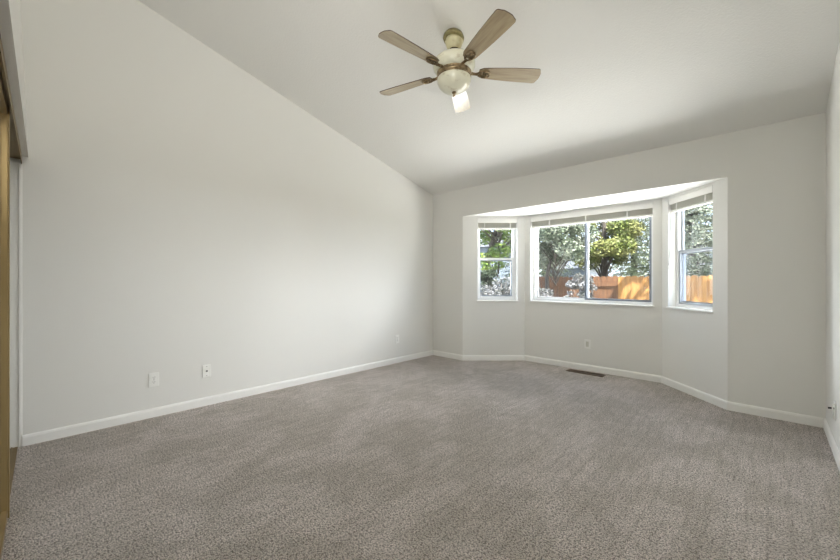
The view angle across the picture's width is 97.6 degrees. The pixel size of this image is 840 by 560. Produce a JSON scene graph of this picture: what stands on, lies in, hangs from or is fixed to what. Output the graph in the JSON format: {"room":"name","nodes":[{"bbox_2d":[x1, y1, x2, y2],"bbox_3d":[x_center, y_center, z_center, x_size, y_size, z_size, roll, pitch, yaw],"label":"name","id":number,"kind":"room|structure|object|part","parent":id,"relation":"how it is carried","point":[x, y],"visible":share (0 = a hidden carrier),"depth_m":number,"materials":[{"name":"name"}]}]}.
{"room":"empty bedroom","nodes":[
{"label":"empty bedroom","id":0,"kind":"room"},
{"bbox_2d":[0,0,27,156],"bbox_3d":[-2.226,-0.856,1.032,2.810,4.000,1.534,0,0,43],"label":"wall","id":1,"kind":"structure","parent":0,"point":[10,10],"depth_m":1.61,"materials":[{"name":"white paint"}]},
{"bbox_2d":[0,34,21,163],"bbox_3d":[-1.817,-0.821,1.547,2.679,0.059,0.120,0,0,44],"label":"track","id":2,"kind":"object","parent":1,"relation":"attached to","point":[15,149],"visible":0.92,"depth_m":1.80,"materials":[{"name":"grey metal"}]},
{"bbox_2d":[10,0,432,447],"bbox_3d":[-1.894,-0.853,3.533,0.150,4.194,5.920,0,0,43],"label":"wall","id":3,"kind":"structure","parent":0,"point":[181,214],"depth_m":3.20,"materials":[{"name":"white paint"}]},
{"bbox_2d":[19,159,21,446],"bbox_3d":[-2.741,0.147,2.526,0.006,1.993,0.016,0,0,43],"label":"door frame","id":4,"kind":"structure","parent":3,"relation":"attached to","point":[20,164],"depth_m":2.52,"materials":[{"name":"white wood"}]},
{"bbox_2d":[149,372,158,386],"bbox_3d":[-2.221,0.833,3.071,0.009,0.116,0.072,0,0,43],"label":"wall outlet","id":5,"kind":"object","parent":3,"relation":"attached to","point":[153,377],"visible":1,"depth_m":3.07,"materials":[{"name":"white plastic"}]},
{"bbox_2d":[202,364,210,377],"bbox_3d":[-1.948,0.831,3.361,0.008,0.114,0.070,0,0,43],"label":"phone jack","id":6,"kind":"object","parent":3,"relation":"attached to","point":[206,369],"visible":1,"depth_m":3.36,"materials":[{"name":"white plastic"}]},
{"bbox_2d":[22,350,432,446],"bbox_3d":[-1.265,1.107,4.077,0.013,0.075,4.265,0,0,43],"label":"baseboard","id":7,"kind":"structure","parent":3,"relation":"attached to","point":[52,434],"depth_m":3.25,"materials":[{"name":"white wood"}]},
{"bbox_2d":[395,335,398,343],"bbox_3d":[-0.315,0.819,5.081,0.009,0.116,0.072,0,0,43],"label":"wall outlet","id":8,"kind":"object","parent":3,"relation":"attached to","point":[396,336],"visible":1,"depth_m":5.07,"materials":[{"name":"white plastic"}]},
{"bbox_2d":[1,355,839,559],"bbox_3d":[-0.109,1.244,2.364,4.448,0.200,6.680,0,0,43],"label":"floor","id":9,"kind":"structure","parent":0,"point":[432,457],"depth_m":2.09,"materials":[{"name":"carpet"}]},
{"bbox_2d":[10,447,17,493],"bbox_3d":[-1.819,1.138,1.546,2.679,0.012,0.085,0,0,44],"label":"floor track","id":10,"kind":"object","parent":9,"relation":"on","point":[13,451],"visible":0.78,"depth_m":2.31,"materials":[{"name":"gold metal"}]},
{"bbox_2d":[0,74,9,559],"bbox_3d":[-1.414,0.157,1.205,1.611,1.959,0.026,0,0,44],"label":"mirror door","id":11,"kind":"structure","parent":10,"relation":"on","point":[4,110],"depth_m":1.74,"materials":[{"name":"gold metal"}]},
{"bbox_3d":[-1.419,0.154,1.199,1.554,1.880,0.007,0,0,44],"label":"mirror panel","id":12,"kind":"part","parent":11,"relation":"part of","materials":[{"name":"brown mirror"}]},
{"bbox_2d":[566,369,604,376],"bbox_3d":[2.031,1.139,4.517,0.430,0.009,0.116,0,0,43],"label":"floor vent","id":13,"kind":"object","parent":9,"relation":"in","point":[569,370],"visible":1,"depth_m":4.50,"materials":[{"name":"brown metal"}]},
{"bbox_2d":[138,0,839,194],"bbox_3d":[-0.330,-2.182,2.132,4.368,1.837,6.040,0,0,43],"label":"ceiling","id":14,"kind":"structure","parent":0,"point":[617,77],"depth_m":2.98,"materials":[{"name":"white paint"}]},
{"bbox_2d":[378,9,540,112],"bbox_3d":[0.220,-1.625,2.763,1.282,0.485,1.258,0,0,43],"label":"ceiling fan","id":15,"kind":"object","parent":14,"relation":"hanging from","point":[454,66],"visible":1,"depth_m":2.68,"materials":[{"name":"beige wood"}]},
{"bbox_3d":[-0.113,-1.574,2.998,0.479,0.006,0.144,0,12,31],"label":"blade","id":16,"kind":"part","parent":15,"relation":"part of","materials":[{"name":"brown wood"}]},
{"bbox_3d":[-0.064,-1.574,2.495,0.479,0.006,0.144,0,12,-41],"label":"blade","id":17,"kind":"part","parent":15,"relation":"part of","materials":[{"name":"brown wood"}]},
{"bbox_3d":[0.257,-1.472,2.780,0.254,0.107,0.254,0,0,43],"label":"lamp shade","id":18,"kind":"part","parent":15,"relation":"part of","materials":[{"name":"white glass"}]},
{"bbox_3d":[0.350,-1.574,3.199,0.144,0.006,0.479,-12,-3,12],"label":"blade","id":19,"kind":"part","parent":15,"relation":"part of","materials":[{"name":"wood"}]},
{"bbox_3d":[0.428,-1.574,2.386,0.144,0.006,0.479,13,-5,-23],"label":"blade","id":20,"kind":"part","parent":15,"relation":"part of","materials":[{"name":"brown wood"}]},
{"bbox_3d":[0.685,-1.574,2.821,0.479,0.006,0.144,0,-12,-5],"label":"blade","id":21,"kind":"part","parent":15,"relation":"part of","materials":[{"name":"brown wood"}]},
{"bbox_2d":[463,216,524,354],"bbox_3d":[1.081,0.159,5.321,0.948,2.170,0.160,0,0,0],"label":"wall","id":22,"kind":"structure","parent":0,"point":[489,328],"depth_m":5.24,"materials":[{"name":"white paint"}]},
{"bbox_2d":[478,219,516,228],"bbox_3d":[1.105,-0.802,5.269,0.563,0.149,0.044,0,0,0],"label":"mini blind","id":23,"kind":"object","parent":22,"relation":"attached to","point":[482,223],"visible":1,"depth_m":5.25,"materials":[{"name":"white plastic"}]},
{"bbox_3d":[1.105,-0.738,5.273,0.547,0.020,0.036,0,0,0],"label":"rail","id":24,"kind":"part","parent":23,"relation":"part of","materials":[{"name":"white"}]},
{"bbox_2d":[477,229,518,301],"bbox_3d":[1.105,-0.285,5.307,0.595,1.185,0.168,0,0,0],"label":"window","id":25,"kind":"structure","parent":22,"relation":"in","point":[512,297],"depth_m":5.33,"materials":[{"name":"white plastic"}]},
{"bbox_3d":[1.105,-0.027,5.373,0.463,0.524,0.032,0,0,0],"label":"screen frame","id":26,"kind":"part","parent":25,"relation":"part of","materials":[{"name":"grey metal"}]},
{"bbox_3d":[1.105,-0.564,5.372,0.507,0.565,0.022,0,0,0],"label":"sash","id":27,"kind":"part","parent":25,"relation":"part of","materials":[{"name":"white plastic"}]},
{"bbox_3d":[1.105,-0.031,5.345,0.507,0.576,0.024,0,0,0],"label":"sash","id":28,"kind":"part","parent":25,"relation":"part of","materials":[{"name":"white plastic"}]},
{"bbox_3d":[1.105,0.298,5.275,0.595,0.018,0.103,0,0,0],"label":"sill","id":29,"kind":"part","parent":25,"relation":"part of","materials":[{"name":"white wood"}]},
{"bbox_2d":[525,199,661,375],"bbox_3d":[2.150,0.159,4.728,1.791,2.170,0.160,0,0,43],"label":"wall","id":30,"kind":"structure","parent":0,"point":[628,338],"depth_m":4.54,"materials":[{"name":"white paint"}]},
{"bbox_2d":[584,339,589,348],"bbox_3d":[2.113,0.809,4.646,0.072,0.116,0.009,0,0,43],"label":"wall outlet","id":31,"kind":"object","parent":30,"relation":"attached to","point":[586,341],"visible":1,"depth_m":4.65,"materials":[{"name":"white plastic"}]},
{"bbox_2d":[529,216,653,306],"bbox_3d":[2.141,-0.285,4.718,1.508,1.185,0.168,0,0,43],"label":"window","id":32,"kind":"structure","parent":30,"relation":"in","point":[592,301],"depth_m":4.75,"materials":[{"name":"white plastic"}]},
{"bbox_3d":[1.928,-0.294,5.009,0.710,1.103,0.022,0,0,43],"label":"sash","id":33,"kind":"part","parent":32,"relation":"part of","materials":[{"name":"white plastic"}]},
{"bbox_3d":[2.118,0.298,4.694,1.508,0.018,0.103,0,0,43],"label":"sill","id":34,"kind":"part","parent":32,"relation":"part of","materials":[{"name":"white wood"}]},
{"bbox_2d":[531,203,652,227],"bbox_3d":[2.115,-0.802,4.690,1.476,0.149,0.044,0,0,43],"label":"mini blind","id":35,"kind":"object","parent":32,"relation":"attached to","point":[639,210],"visible":0.98,"depth_m":4.60,"materials":[{"name":"white plastic"}]},
{"bbox_3d":[2.117,-0.738,4.693,1.460,0.020,0.036,0,0,43],"label":"rail","id":36,"kind":"part","parent":35,"relation":"part of","materials":[{"name":"white plastic"}]},
{"bbox_3d":[2.410,-0.294,4.514,0.750,1.103,0.024,0,0,43],"label":"sash","id":37,"kind":"part","parent":32,"relation":"part of","materials":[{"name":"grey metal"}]},
{"bbox_2d":[483,183,707,215],"bbox_3d":[1.976,-0.966,4.576,3.100,0.120,0.640,0,0,43],"label":"ceiling","id":38,"kind":"structure","parent":0,"point":[660,194],"depth_m":4.30,"materials":[{"name":"white paint"}]},
{"bbox_2d":[433,112,825,419],"bbox_3d":[1.714,-0.036,4.287,4.348,2.560,0.140,0,0,43],"label":"wall","id":39,"kind":"structure","parent":0,"point":[775,172],"depth_m":3.13,"materials":[{"name":"white paint"}]},
{"bbox_2d":[433,350,822,427],"bbox_3d":[1.871,1.107,4.452,4.022,0.075,0.623,0,0,43],"label":"baseboard","id":40,"kind":"structure","parent":39,"relation":"attached to","point":[731,406],"depth_m":4.02,"materials":[{"name":"white wood"}]},
{"bbox_2d":[662,177,727,400],"bbox_3d":[2.783,0.159,3.707,0.160,2.170,0.923,0,0,-1],"label":"wall","id":41,"kind":"structure","parent":0,"point":[694,344],"depth_m":3.58,"materials":[{"name":"white paint"}]},
{"bbox_2d":[666,210,713,312],"bbox_3d":[2.769,-0.285,3.704,0.168,1.185,0.618,0,0,-1],"label":"window","id":42,"kind":"structure","parent":41,"relation":"in","point":[681,303],"depth_m":3.95,"materials":[{"name":"white plastic"}]},
{"bbox_3d":[2.834,-0.564,3.705,0.022,0.565,0.530,0,0,-1],"label":"sash","id":43,"kind":"part","parent":42,"relation":"part of","materials":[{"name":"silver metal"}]},
{"bbox_3d":[2.737,0.298,3.704,0.103,0.018,0.618,0,0,-1],"label":"sill","id":44,"kind":"part","parent":42,"relation":"part of","materials":[{"name":"white wood"}]},
{"bbox_2d":[668,185,712,268],"bbox_3d":[2.723,-0.497,3.701,0.060,0.759,0.590,0,0,-1],"label":"mini blind","id":45,"kind":"object","parent":42,"relation":"attached to","point":[704,196],"visible":0.84,"depth_m":3.69,"materials":[{"name":"white plastic"}]},
{"bbox_3d":[2.696,-0.481,3.976,0.009,0.650,0.029,0,0,-20],"label":"pull cord","id":46,"kind":"part","parent":45,"relation":"part of","materials":[{"name":"grey plastic"}]},
{"bbox_3d":[2.735,-0.738,3.704,0.036,0.020,0.570,0,0,-1],"label":"rail","id":47,"kind":"part","parent":45,"relation":"part of","materials":[{"name":"white plastic"}]},
{"bbox_3d":[2.807,-0.031,3.705,0.024,0.576,0.530,0,0,-1],"label":"sash","id":48,"kind":"part","parent":42,"relation":"part of","materials":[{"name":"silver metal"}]},
{"bbox_3d":[2.836,-0.027,3.705,0.032,0.524,0.486,0,0,-1],"label":"screen frame","id":49,"kind":"part","parent":42,"relation":"part of","materials":[{"name":"grey metal"}]},
{"bbox_2d":[826,38,839,451],"bbox_3d":[1.152,-0.853,0.644,0.150,4.194,5.920,0,0,43],"label":"wall","id":50,"kind":"structure","parent":0,"point":[833,105],"depth_m":2.54,"materials":[{"name":"white paint"}]},
{"bbox_2d":[823,418,839,471],"bbox_3d":[1.162,1.107,0.772,0.013,0.075,5.720,0,0,43],"label":"baseboard","id":51,"kind":"structure","parent":50,"relation":"attached to","point":[832,443],"depth_m":2.48,"materials":[{"name":"white"}]},
{"bbox_2d":[828,400,835,420],"bbox_3d":[2.723,0.859,2.434,0.035,0.118,0.075,0,0,43],"label":"cable plate","id":52,"kind":"object","parent":50,"relation":"attached to","point":[833,407],"visible":1,"depth_m":2.41,"materials":[{"name":"white plastic"}]},
{"bbox_3d":[2.733,0.859,2.424,0.006,0.118,0.075,0,0,43],"label":"plate","id":53,"kind":"part","parent":52,"relation":"part of","materials":[{"name":"white plastic"}]},
{"label":"outside","id":54,"kind":"structure","parent":0,"visible":0},
{"bbox_3d":[23.431,1.549,24.706,80.000,0.090,51.900,0,0,43],"label":"lawn","id":55,"kind":"structure","parent":54,"visible":0},
{"bbox_2d":[481,269,497,294],"bbox_3d":[1.972,0.642,10.582,0.735,1.907,0.733,0,0,43],"label":"shrub","id":56,"kind":"object","parent":55,"relation":"on","point":[487,276],"visible":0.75,"depth_m":10.36,"materials":[{"name":"green plant"}]},
{"bbox_2d":[480,229,510,289],"bbox_3d":[2.354,-0.856,11.360,2.618,4.911,2.510,0,0,43],"label":"leafy tree","id":57,"kind":"object","parent":55,"relation":"on","point":[487,236],"visible":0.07,"depth_m":11.42,"materials":[{"name":"green plant"}]},
{"bbox_2d":[480,235,510,286],"bbox_3d":[4.339,-0.571,22.070,4.800,4.170,3.800,0,0,43],"label":"house","id":58,"kind":"structure","parent":55,"relation":"on","point":[483,248],"depth_m":20.06,"materials":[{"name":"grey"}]},
{"bbox_2d":[490,233,583,285],"bbox_3d":[4.085,-2.431,13.683,3.902,8.050,3.737,0,0,31],"label":"spruce tree","id":59,"kind":"object","parent":55,"relation":"on","point":[542,273],"visible":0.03,"depth_m":13.34,"materials":[{"name":"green plant"}]},
{"bbox_2d":[539,276,584,301],"bbox_3d":[3.710,0.696,9.759,1.453,1.597,0.157,0,0,43],"label":"wooden fence","id":60,"kind":"object","parent":55,"relation":"on","point":[560,290],"visible":0.23,"depth_m":9.72,"materials":[{"name":"brown wood"}]},
{"bbox_3d":[3.669,0.124,9.716,1.453,0.090,0.040,0,0,43],"label":"rail","id":61,"kind":"part","parent":60,"relation":"part of","materials":[{"name":"brown wood"}]},
{"bbox_2d":[539,223,598,288],"bbox_3d":[3.152,-0.217,8.529,1.857,3.627,1.836,0,0,43],"label":"tree","id":62,"kind":"object","parent":55,"relation":"on","point":[551,250],"visible":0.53,"depth_m":8.12,"materials":[{"name":"green plant"}]},
{"bbox_2d":[541,258,612,276],"bbox_3d":[9.250,0.029,22.237,3.400,2.970,3.800,0,0,43],"label":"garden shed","id":63,"kind":"object","parent":55,"relation":"on","point":[592,272],"visible":0.2,"depth_m":20.89,"materials":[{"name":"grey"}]},
{"bbox_2d":[589,276,617,303],"bbox_3d":[4.500,0.695,9.036,0.689,1.598,0.157,0,0,43],"label":"wooden fence","id":64,"kind":"object","parent":55,"relation":"on","point":[607,286],"visible":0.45,"depth_m":8.96,"materials":[{"name":"brown wood"}]},
{"bbox_3d":[4.460,0.104,8.994,0.689,0.090,0.040,0,0,43],"label":"rail","id":65,"kind":"part","parent":64,"relation":"part of","materials":[{"name":"brown wood"}]},
{"bbox_2d":[573,218,646,276],"bbox_3d":[5.320,-0.823,10.460,1.909,4.843,1.867,0,0,43],"label":"leafy tree","id":66,"kind":"object","parent":55,"relation":"on","point":[606,250],"visible":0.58,"depth_m":10.01,"materials":[{"name":"green plant"}]},
{"bbox_2d":[593,217,648,277],"bbox_3d":[8.676,-2.881,15.102,3.565,8.950,3.508,0,0,-12],"label":"spruce tree","id":67,"kind":"object","parent":55,"relation":"on","point":[633,264],"visible":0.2,"depth_m":14.76,"materials":[{"name":"green plant"}]},
{"bbox_2d":[623,217,686,276],"bbox_3d":[12.454,-3.381,19.030,3.812,9.950,3.935,0,0,43],"label":"spruce tree","id":68,"kind":"object","parent":55,"relation":"on","point":[647,217],"visible":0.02,"depth_m":19.36,"materials":[{"name":"green plant"}]},
{"bbox_2d":[618,275,712,309],"bbox_3d":[6.133,0.696,7.489,3.810,1.595,0.115,0,0,43],"label":"wooden fence","id":69,"kind":"object","parent":55,"relation":"on","point":[698,289],"visible":0.2,"depth_m":8.33,"materials":[{"name":"orange wood"}]},
{"bbox_2d":[637,203,712,276],"bbox_3d":[6.815,-1.731,9.276,2.702,6.650,2.607,0,0,43],"label":"spruce tree","id":70,"kind":"object","parent":55,"relation":"on","point":[697,235],"visible":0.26,"depth_m":8.84,"materials":[{"name":"green plant"}]},
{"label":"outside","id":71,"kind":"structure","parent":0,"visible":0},
{"bbox_3d":[4.294,1.544,4.528,28.000,0.100,3.720,0,0,43],"label":"patio","id":72,"kind":"object","parent":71,"visible":0},
{"bbox_2d":[481,277,509,294],"bbox_3d":[1.954,0.757,8.696,1.230,1.676,1.149,0,0,43],"label":"shrub","id":73,"kind":"object","parent":72,"relation":"on","point":[498,290],"visible":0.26,"depth_m":8.56,"materials":[{"name":"grey plant"}]},
{"bbox_2d":[538,287,553,300],"bbox_3d":[2.702,0.856,8.194,0.663,1.478,0.683,0,0,-7],"label":"shrub","id":74,"kind":"object","parent":72,"relation":"on","point":[545,292],"visible":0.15,"depth_m":8.06,"materials":[{"name":"grey plant"}]},
{"bbox_2d":[563,273,597,297],"bbox_3d":[3.138,0.725,7.094,0.662,1.740,0.652,0,0,43],"label":"shrub","id":75,"kind":"object","parent":72,"relation":"on","point":[578,281],"visible":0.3,"depth_m":7.05,"materials":[{"name":"grey plant"}]}
]}

